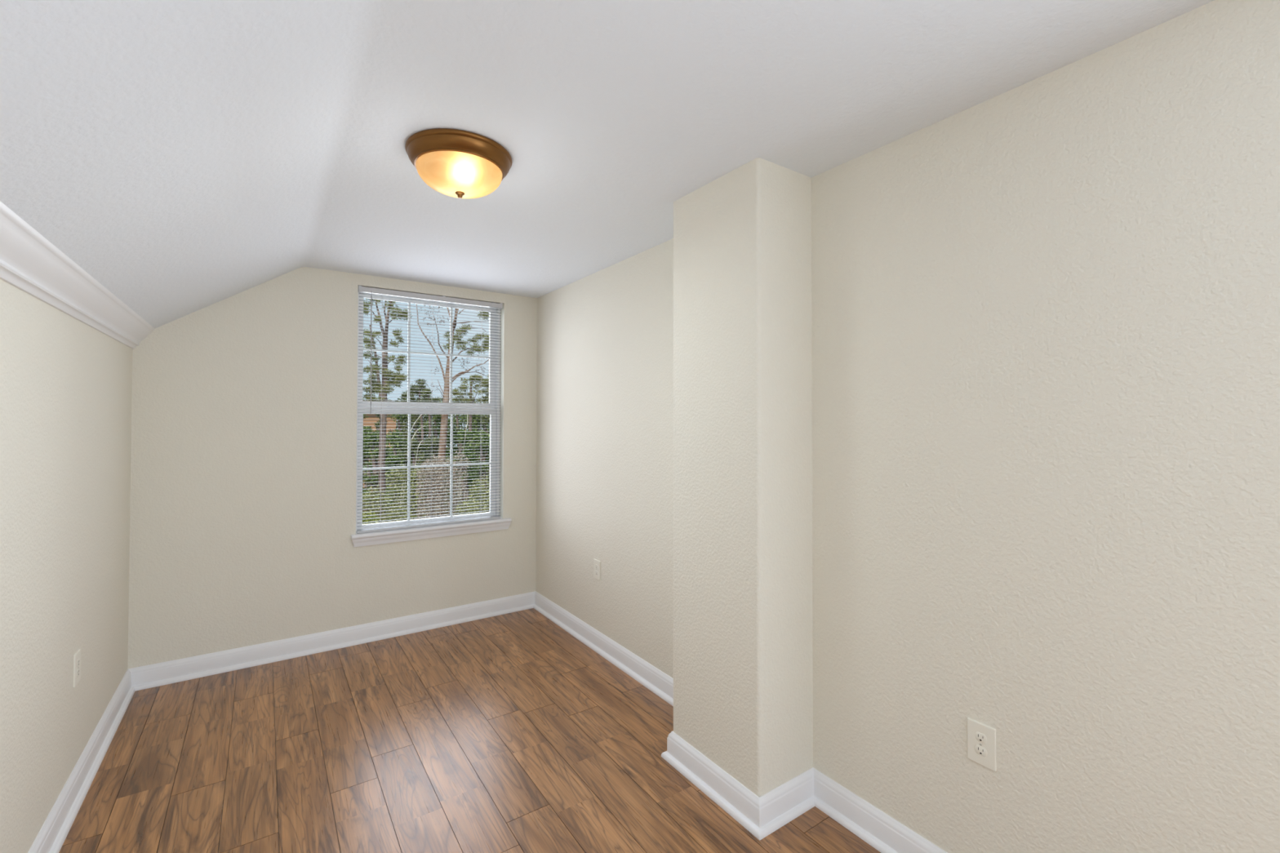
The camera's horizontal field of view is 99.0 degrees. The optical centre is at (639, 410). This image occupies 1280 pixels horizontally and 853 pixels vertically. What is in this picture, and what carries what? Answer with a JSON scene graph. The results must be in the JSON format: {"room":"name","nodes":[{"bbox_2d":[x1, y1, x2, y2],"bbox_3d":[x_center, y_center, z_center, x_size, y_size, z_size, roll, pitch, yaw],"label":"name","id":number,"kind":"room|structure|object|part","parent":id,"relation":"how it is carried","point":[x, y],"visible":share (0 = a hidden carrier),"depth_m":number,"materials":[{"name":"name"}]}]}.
{"room":"empty attic room","nodes":[
{"label":"empty attic room","id":0,"kind":"room"},
{"bbox_2d":[0,278,132,852],"bbox_3d":[-0.640,0.545,-0.238,0.120,1.980,7.746,1,-1,-35],"label":"wall","id":1,"kind":"structure","parent":0,"point":[66,384],"depth_m":1.91,"materials":[{"name":"beige paint"}]},
{"bbox_2d":[72,648,80,688],"bbox_3d":[-2.208,1.009,2.147,0.007,0.124,0.079,1,-1,-35],"label":"electrical outlet","id":2,"kind":"object","parent":1,"relation":"attached to","point":[77,657],"visible":1,"depth_m":2.13,"materials":[{"name":"white plastic"}]},
{"bbox_2d":[0,200,155,348],"bbox_3d":[-0.580,-0.445,-0.122,0.092,0.122,7.646,1,-1,-35],"label":"trim","id":3,"kind":"structure","parent":1,"relation":"attached to","point":[29,262],"depth_m":1.76,"materials":[{"name":"white paint"}]},
{"bbox_2d":[27,669,135,852],"bbox_3d":[-0.605,1.418,-0.165,0.037,0.115,7.646,1,-1,-35],"label":"baseboard","id":4,"kind":"structure","parent":1,"relation":"attached to","point":[51,837],"depth_m":2.16,"materials":[{"name":"white paint"}]},
{"bbox_2d":[127,266,537,669],"bbox_3d":[-1.849,0.291,3.733,2.623,2.600,0.160,1,-1,-35],"label":"wall","id":5,"kind":"structure","parent":0,"point":[243,446],"depth_m":3.37,"materials":[{"name":"beige paint"}]},
{"bbox_2d":[128,591,535,691],"bbox_3d":[-1.794,1.472,3.634,2.383,0.115,0.037,1,-1,-35],"label":"baseboard","id":6,"kind":"structure","parent":5,"relation":"attached to","point":[154,675],"depth_m":3.45,"materials":[{"name":"white paint"}]},
{"bbox_2d":[351,292,511,546],"bbox_3d":[-1.485,0.034,3.970,1.096,1.733,0.207,1,-1,-35],"label":"window","id":7,"kind":"structure","parent":5,"relation":"in","point":[365,539],"depth_m":3.95,"materials":[{"name":"white plastic"}]},
{"bbox_3d":[-1.540,-0.416,4.032,0.963,0.795,0.024,1,-1,-35],"label":"sash","id":8,"kind":"part","parent":7,"relation":"part of","materials":[{"name":"white plastic"}]},
{"bbox_3d":[-1.526,0.397,3.997,0.963,0.836,0.028,1,-1,-35],"label":"sash","id":9,"kind":"part","parent":7,"relation":"part of","materials":[{"name":"white plastic"}]},
{"bbox_2d":[356,284,502,533],"bbox_3d":[-1.471,-0.008,3.917,0.992,1.648,0.040,1,-1,-35],"label":"window blind","id":10,"kind":"object","parent":7,"relation":"attached to","point":[361,289],"visible":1,"depth_m":3.90,"materials":[{"name":"grey plastic"}]},
{"bbox_3d":[-1.760,0.004,3.724,0.004,1.601,0.027,1,-1,-35],"label":"ladder cord","id":11,"kind":"part","parent":10,"relation":"part of","materials":[{"name":"white fabric"}]},
{"bbox_3d":[-1.475,0.809,3.909,0.982,0.014,0.023,1,-1,-35],"label":"rail","id":12,"kind":"part","parent":10,"relation":"part of","materials":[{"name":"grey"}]},
{"bbox_3d":[-1.487,0.007,3.912,0.004,1.601,0.027,1,-1,-35],"label":"ladder cord","id":13,"kind":"part","parent":10,"relation":"part of","materials":[{"name":"white fabric"}]},
{"bbox_3d":[-1.194,0.011,4.114,0.004,1.601,0.027,1,-1,-35],"label":"ladder cord","id":14,"kind":"part","parent":10,"relation":"part of","materials":[{"name":"white fabric"}]},
{"bbox_3d":[-1.078,-0.013,4.171,0.012,1.572,0.012,1,-1,-35],"label":"lift cord","id":15,"kind":"part","parent":10,"relation":"part of","materials":[{"name":"white fabric"}]},
{"bbox_3d":[-1.464,0.835,3.925,1.096,0.033,0.127,1,-1,-35],"label":"sill","id":16,"kind":"part","parent":7,"relation":"part of","materials":[{"name":"white paint"}]},
{"bbox_2d":[58,608,880,852],"bbox_3d":[0.361,1.517,0.499,2.423,0.060,7.686,1,-1,-35],"label":"floor","id":17,"kind":"structure","parent":0,"point":[505,733],"depth_m":2.35,"materials":[{"name":"brown wood"}]},
{"bbox_2d":[0,0,1213,328],"bbox_3d":[0.393,-0.694,0.490,2.623,0.679,7.747,1,-1,-35],"label":"ceiling","id":18,"kind":"structure","parent":0,"point":[188,157],"depth_m":1.53,"materials":[{"name":"white paint"}]},
{"bbox_2d":[404,128,512,199],"bbox_3d":[-0.654,-0.854,1.989,0.369,0.159,0.369,1,-1,-35],"label":"ceiling light","id":19,"kind":"object","parent":18,"relation":"attached to","point":[457,163],"visible":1,"depth_m":1.88,"materials":[{"name":"brown metal"}]},
{"bbox_3d":[-0.654,-0.836,1.989,0.298,0.087,0.298,1,-1,-35],"label":"lamp shade","id":20,"kind":"part","parent":19,"relation":"part of","materials":[{"name":"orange glass"}]},
{"bbox_2d":[673,157,813,797],"bbox_3d":[0.412,0.298,2.282,0.301,2.450,0.505,1,-1,-35],"label":"wall pillar","id":21,"kind":"structure","parent":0,"point":[743,646],"depth_m":2.11,"materials":[{"name":"beige paint"}]},
{"bbox_2d":[661,730,814,840],"bbox_3d":[0.396,1.455,2.255,0.338,0.115,0.579,1,-1,-35],"label":"baseboard","id":22,"kind":"structure","parent":21,"relation":"attached to","point":[762,816],"depth_m":2.07,"materials":[{"name":"white paint"}]},
{"bbox_2d":[535,0,1279,852],"bbox_3d":[1.423,0.308,1.184,0.120,2.500,7.746,1,-1,-35],"label":"wall","id":23,"kind":"structure","parent":0,"point":[1045,310],"depth_m":1.53,"materials":[{"name":"beige paint"}]},
{"bbox_2d":[593,559,600,580],"bbox_3d":[-0.278,1.026,3.533,0.007,0.124,0.079,1,-1,-35],"label":"electrical outlet","id":24,"kind":"object","parent":23,"relation":"attached to","point":[597,564],"visible":1,"depth_m":3.52,"materials":[{"name":"white plastic"}]},
{"bbox_2d":[533,591,673,706],"bbox_3d":[-0.231,1.471,3.431,0.037,0.115,2.144,1,-1,-35],"label":"baseboard","id":25,"kind":"structure","parent":23,"relation":"attached to","point":[656,681],"depth_m":3.35,"materials":[{"name":"white paint"}]},
{"bbox_2d":[813,767,946,852],"bbox_3d":[2.079,1.426,0.073,0.037,0.115,4.997,1,-1,-35],"label":"baseboard","id":26,"kind":"structure","parent":23,"relation":"attached to","point":[886,834],"depth_m":1.93,"materials":[{"name":"white paint"}]},
{"bbox_2d":[967,717,996,771],"bbox_3d":[1.023,1.000,1.641,0.007,0.124,0.079,1,-1,-35],"label":"electrical outlet","id":27,"kind":"object","parent":23,"relation":"attached to","point":[981,738],"visible":1,"depth_m":1.64,"materials":[{"name":"white plastic"}]},
{"bbox_2d":[974,732,986,744],"bbox_3d":[1.022,0.980,1.640,0.002,0.030,0.036,1,-1,-35],"label":"receptacle","id":28,"kind":"object","parent":27,"relation":"attached to","point":[980,738],"depth_m":1.64,"materials":[{"name":"grey plastic"}]},
{"bbox_2d":[974,745,987,757],"bbox_3d":[1.022,1.019,1.639,0.002,0.030,0.036,1,-1,-35],"label":"receptacle","id":29,"kind":"object","parent":27,"relation":"attached to","point":[980,751],"depth_m":1.64,"materials":[{"name":"grey plastic"}]},
{"label":"outside","id":30,"kind":"structure","parent":0,"visible":0},
{"bbox_2d":[362,448,489,521],"bbox_3d":[-14.465,5.299,47.419,90.000,0.300,85.354,1,-1,-35],"label":"ground","id":31,"kind":"structure","parent":30,"point":[398,449],"depth_m":27.89,"materials":[{"name":"green plant"}]},
{"bbox_2d":[362,413,371,487],"bbox_3d":[-13.393,2.266,26.027,1.128,5.257,1.154,0,-1,22],"label":"leafy tree","id":32,"kind":"object","parent":31,"relation":"on","point":[364,416],"visible":0.02,"depth_m":26.02,"materials":[{"name":"green plant"}]},
{"bbox_2d":[362,426,378,515],"bbox_3d":[-11.268,2.714,22.509,1.126,4.269,1.138,1,-1,-35],"label":"leafy tree","id":33,"kind":"object","parent":31,"relation":"on","point":[366,429],"visible":0.26,"depth_m":22.38,"materials":[{"name":"green plant"}]},
{"bbox_2d":[362,511,380,524],"bbox_3d":[-3.867,3.025,7.739,0.370,3.224,0.366,1,-1,-35],"label":"shrub","id":34,"kind":"object","parent":31,"relation":"on","point":[374,513],"visible":0.2,"depth_m":7.74,"materials":[{"name":"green plant"}]},
{"bbox_2d":[363,324,381,418],"bbox_3d":[-7.061,1.222,14.451,0.562,7.016,1.208,0,-1,-24],"label":"pine tree","id":35,"kind":"object","parent":31,"relation":"on","point":[365,354],"visible":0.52,"depth_m":14.55,"materials":[{"name":"green plant"}]},
{"bbox_2d":[362,485,391,522],"bbox_3d":[-4.191,2.914,8.607,0.499,3.470,0.506,1,-1,-35],"label":"shrub","id":36,"kind":"object","parent":31,"relation":"on","point":[372,500],"visible":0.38,"depth_m":8.61,"materials":[{"name":"green plant"}]},
{"bbox_2d":[369,413,386,474],"bbox_3d":[-9.797,2.391,20.535,0.688,4.860,0.679,0,-1,-2],"label":"leafy tree","id":37,"kind":"object","parent":31,"relation":"on","point":[376,425],"visible":0.07,"depth_m":20.54,"materials":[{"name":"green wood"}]},
{"bbox_2d":[362,400,395,498],"bbox_3d":[-16.027,2.174,32.036,2.893,5.597,5.800,1,-1,-35],"label":"house","id":38,"kind":"structure","parent":31,"relation":"on","point":[369,421],"depth_m":30.06,"materials":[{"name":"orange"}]},
{"bbox_2d":[362,429,396,520],"bbox_3d":[-8.161,2.669,16.913,1.176,4.204,1.221,0,-1,-13],"label":"leafy tree","id":39,"kind":"object","parent":31,"relation":"on","point":[375,437],"visible":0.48,"depth_m":16.87,"materials":[{"name":"green plant"}]},
{"bbox_2d":[362,297,412,522],"bbox_3d":[-5.994,0.869,12.870,1.361,7.680,1.454,1,-1,-35],"label":"pine tree","id":40,"kind":"object","parent":31,"relation":"on","point":[376,388],"visible":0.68,"depth_m":12.77,"materials":[{"name":"green plant"}]},
{"bbox_2d":[377,455,406,519],"bbox_3d":[-7.395,3.022,16.276,0.760,3.485,0.868,0,-1,8],"label":"leafy tree","id":41,"kind":"object","parent":31,"relation":"on","point":[398,460],"visible":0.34,"depth_m":16.22,"materials":[{"name":"green plant"}]},
{"bbox_2d":[377,428,412,502],"bbox_3d":[-8.739,2.713,19.475,1.315,4.190,1.180,1,-1,-35],"label":"leafy tree","id":42,"kind":"object","parent":31,"relation":"on","point":[402,462],"visible":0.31,"depth_m":19.36,"materials":[{"name":"green plant"}]},
{"bbox_2d":[385,504,412,522],"bbox_3d":[-3.688,3.040,8.338,0.400,3.212,0.396,1,-1,-35],"label":"shrub","id":43,"kind":"object","parent":31,"relation":"on","point":[397,508],"visible":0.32,"depth_m":8.33,"materials":[{"name":"green plant"}]},
{"bbox_2d":[383,463,414,521],"bbox_3d":[-4.914,2.876,11.146,0.582,3.618,0.589,1,-1,-35],"label":"shrub","id":44,"kind":"object","parent":31,"relation":"on","point":[396,473],"visible":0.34,"depth_m":11.11,"materials":[{"name":"green plant"}]},
{"bbox_2d":[386,413,419,505],"bbox_3d":[-11.603,2.331,26.593,1.959,5.149,1.832,0,-1,17],"label":"leafy tree","id":45,"kind":"object","parent":31,"relation":"on","point":[400,417],"visible":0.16,"depth_m":26.47,"materials":[{"name":"green plant"}]},
{"bbox_2d":[400,414,421,502],"bbox_3d":[-6.719,2.394,16.196,0.188,4.724,0.960,0,-1,24],"label":"dead branch","id":46,"kind":"object","parent":31,"relation":"on","point":[420,415],"visible":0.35,"depth_m":15.95,"materials":[{"name":"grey wood"}]},
{"bbox_2d":[400,377,427,516],"bbox_3d":[-9.839,1.692,23.820,1.417,6.339,1.629,1,-1,-35],"label":"pine tree","id":47,"kind":"object","parent":31,"relation":"on","point":[412,393],"visible":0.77,"depth_m":23.66,"materials":[{"name":"green plant"}]},
{"bbox_2d":[395,399,434,465],"bbox_3d":[-12.190,2.132,29.991,2.270,5.643,2.249,1,-1,-35],"label":"leafy tree","id":48,"kind":"object","parent":31,"relation":"on","point":[415,417],"visible":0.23,"depth_m":29.65,"materials":[{"name":"green plant"}]},
{"bbox_2d":[398,437,431,519],"bbox_3d":[-7.148,2.809,17.380,1.002,3.943,1.015,0,-1,-17],"label":"leafy tree","id":49,"kind":"object","parent":31,"relation":"on","point":[415,443],"visible":0.42,"depth_m":17.33,"materials":[{"name":"green plant"}]},
{"bbox_2d":[402,426,427,513],"bbox_3d":[-6.656,2.603,16.238,0.179,4.308,1.009,0,-1,26],"label":"dead branch","id":50,"kind":"object","parent":31,"relation":"on","point":[423,426],"visible":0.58,"depth_m":16.02,"materials":[{"name":"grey wood"}]},
{"bbox_2d":[409,440,422,498],"bbox_3d":[-6.605,2.814,16.259,0.228,3.887,0.764,0,-1,14],"label":"dead branch","id":51,"kind":"object","parent":31,"relation":"on","point":[422,440],"visible":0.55,"depth_m":16.09,"materials":[{"name":"brown wood"}]},
{"bbox_2d":[409,464,424,519],"bbox_3d":[-5.022,2.947,12.284,0.380,3.509,0.382,1,-1,-35],"label":"shrub","id":52,"kind":"object","parent":31,"relation":"on","point":[415,469],"visible":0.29,"depth_m":12.28,"materials":[{"name":"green plant"}]},
{"bbox_2d":[364,395,489,457],"bbox_3d":[-13.501,1.037,46.559,37.272,5.696,3.551,1,-1,-35],"label":"treeline","id":53,"kind":"object","parent":31,"relation":"on","point":[411,397],"visible":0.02,"depth_m":44.17,"materials":[{"name":"green plant"}]},
{"bbox_2d":[415,386,442,447],"bbox_3d":[-8.254,1.945,21.774,1.243,5.779,1.551,1,-1,-35],"label":"pine tree","id":54,"kind":"object","parent":31,"relation":"on","point":[428,400],"visible":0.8,"depth_m":21.65,"materials":[{"name":"green plant"}]},
{"bbox_2d":[416,435,448,517],"bbox_3d":[-7.687,2.850,20.066,1.221,3.936,1.251,1,-1,-35],"label":"leafy tree","id":55,"kind":"object","parent":31,"relation":"on","point":[435,448],"visible":0.3,"depth_m":19.96,"materials":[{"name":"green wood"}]},
{"bbox_2d":[416,401,453,503],"bbox_3d":[-9.885,2.193,26.376,1.704,5.424,1.802,0,-1,6],"label":"leafy tree","id":56,"kind":"object","parent":31,"relation":"on","point":[435,417],"visible":0.14,"depth_m":26.18,"materials":[{"name":"green plant"}]},
{"bbox_2d":[413,454,458,519],"bbox_3d":[-3.766,2.740,10.117,0.768,3.863,0.774,1,-1,-35],"label":"dry shrub","id":57,"kind":"object","parent":31,"relation":"on","point":[433,469],"visible":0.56,"depth_m":10.04,"materials":[{"name":"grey plant"}]},
{"bbox_2d":[416,303,488,516],"bbox_3d":[-4.238,0.958,12.858,1.974,7.505,1.404,1,-1,-35],"label":"pine tree","id":58,"kind":"object","parent":31,"relation":"on","point":[444,419],"visible":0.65,"depth_m":12.69,"materials":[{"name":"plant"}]},
{"bbox_2d":[439,414,475,504],"bbox_3d":[-9.521,2.237,28.636,2.252,5.402,2.265,1,-1,-35],"label":"leafy tree","id":59,"kind":"object","parent":31,"relation":"on","point":[455,432],"visible":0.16,"depth_m":28.49,"materials":[{"name":"green plant"}]},
{"bbox_2d":[448,450,469,515],"bbox_3d":[-3.764,2.754,11.337,0.461,3.871,0.438,1,-1,-35],"label":"dry shrub","id":60,"kind":"object","parent":31,"relation":"on","point":[459,491],"visible":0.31,"depth_m":11.33,"materials":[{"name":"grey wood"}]},
{"bbox_2d":[444,429,482,513],"bbox_3d":[-5.832,2.689,18.030,1.179,4.204,1.154,1,-1,-35],"label":"leafy tree","id":61,"kind":"object","parent":31,"relation":"on","point":[468,446],"visible":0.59,"depth_m":18.03,"materials":[{"name":"green plant"}]},
{"bbox_2d":[460,414,467,472],"bbox_3d":[-5.461,2.443,17.052,0.242,4.654,0.720,0,-1,11],"label":"dead branch","id":62,"kind":"object","parent":31,"relation":"on","point":[467,415],"visible":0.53,"depth_m":16.91,"materials":[{"name":"brown wood"}]},
{"bbox_2d":[452,373,488,506],"bbox_3d":[-6.765,1.553,22.368,2.236,6.584,1.573,1,-1,-35],"label":"pine tree","id":63,"kind":"object","parent":31,"relation":"on","point":[469,393],"visible":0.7,"depth_m":22.23,"materials":[{"name":"green plant"}]},
{"bbox_2d":[453,496,488,515],"bbox_3d":[-2.836,3.046,9.170,0.590,3.226,0.589,1,-1,-35],"label":"shrub","id":64,"kind":"object","parent":31,"relation":"on","point":[470,499],"visible":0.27,"depth_m":9.16,"materials":[{"name":"green plant"}]},
{"bbox_2d":[460,427,489,512],"bbox_3d":[-5.983,2.737,20.791,1.461,4.187,1.525,0,-1,13],"label":"leafy tree","id":65,"kind":"object","parent":31,"relation":"on","point":[477,443],"visible":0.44,"depth_m":20.76,"materials":[{"name":"green plant"}]},
{"bbox_2d":[461,414,489,494],"bbox_3d":[-9.627,2.649,32.375,2.404,6.249,2.457,1,-1,-35],"label":"leafy tree","id":66,"kind":"object","parent":31,"relation":"on","point":[477,420],"visible":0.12,"depth_m":32.09,"materials":[{"name":"green plant"}]},
{"bbox_2d":[467,474,489,512],"bbox_3d":[-2.983,2.938,10.659,0.745,3.486,0.754,1,-1,-35],"label":"shrub","id":67,"kind":"object","parent":31,"relation":"on","point":[479,476],"visible":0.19,"depth_m":10.54,"materials":[{"name":"green plant"}]},
{"bbox_2d":[476,400,489,511],"bbox_3d":[-7.228,2.192,26.598,1.668,5.439,1.688,0,-1,24],"label":"leafy tree","id":68,"kind":"object","parent":31,"relation":"on","point":[487,419],"visible":0.04,"depth_m":26.38,"materials":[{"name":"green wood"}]}
]}

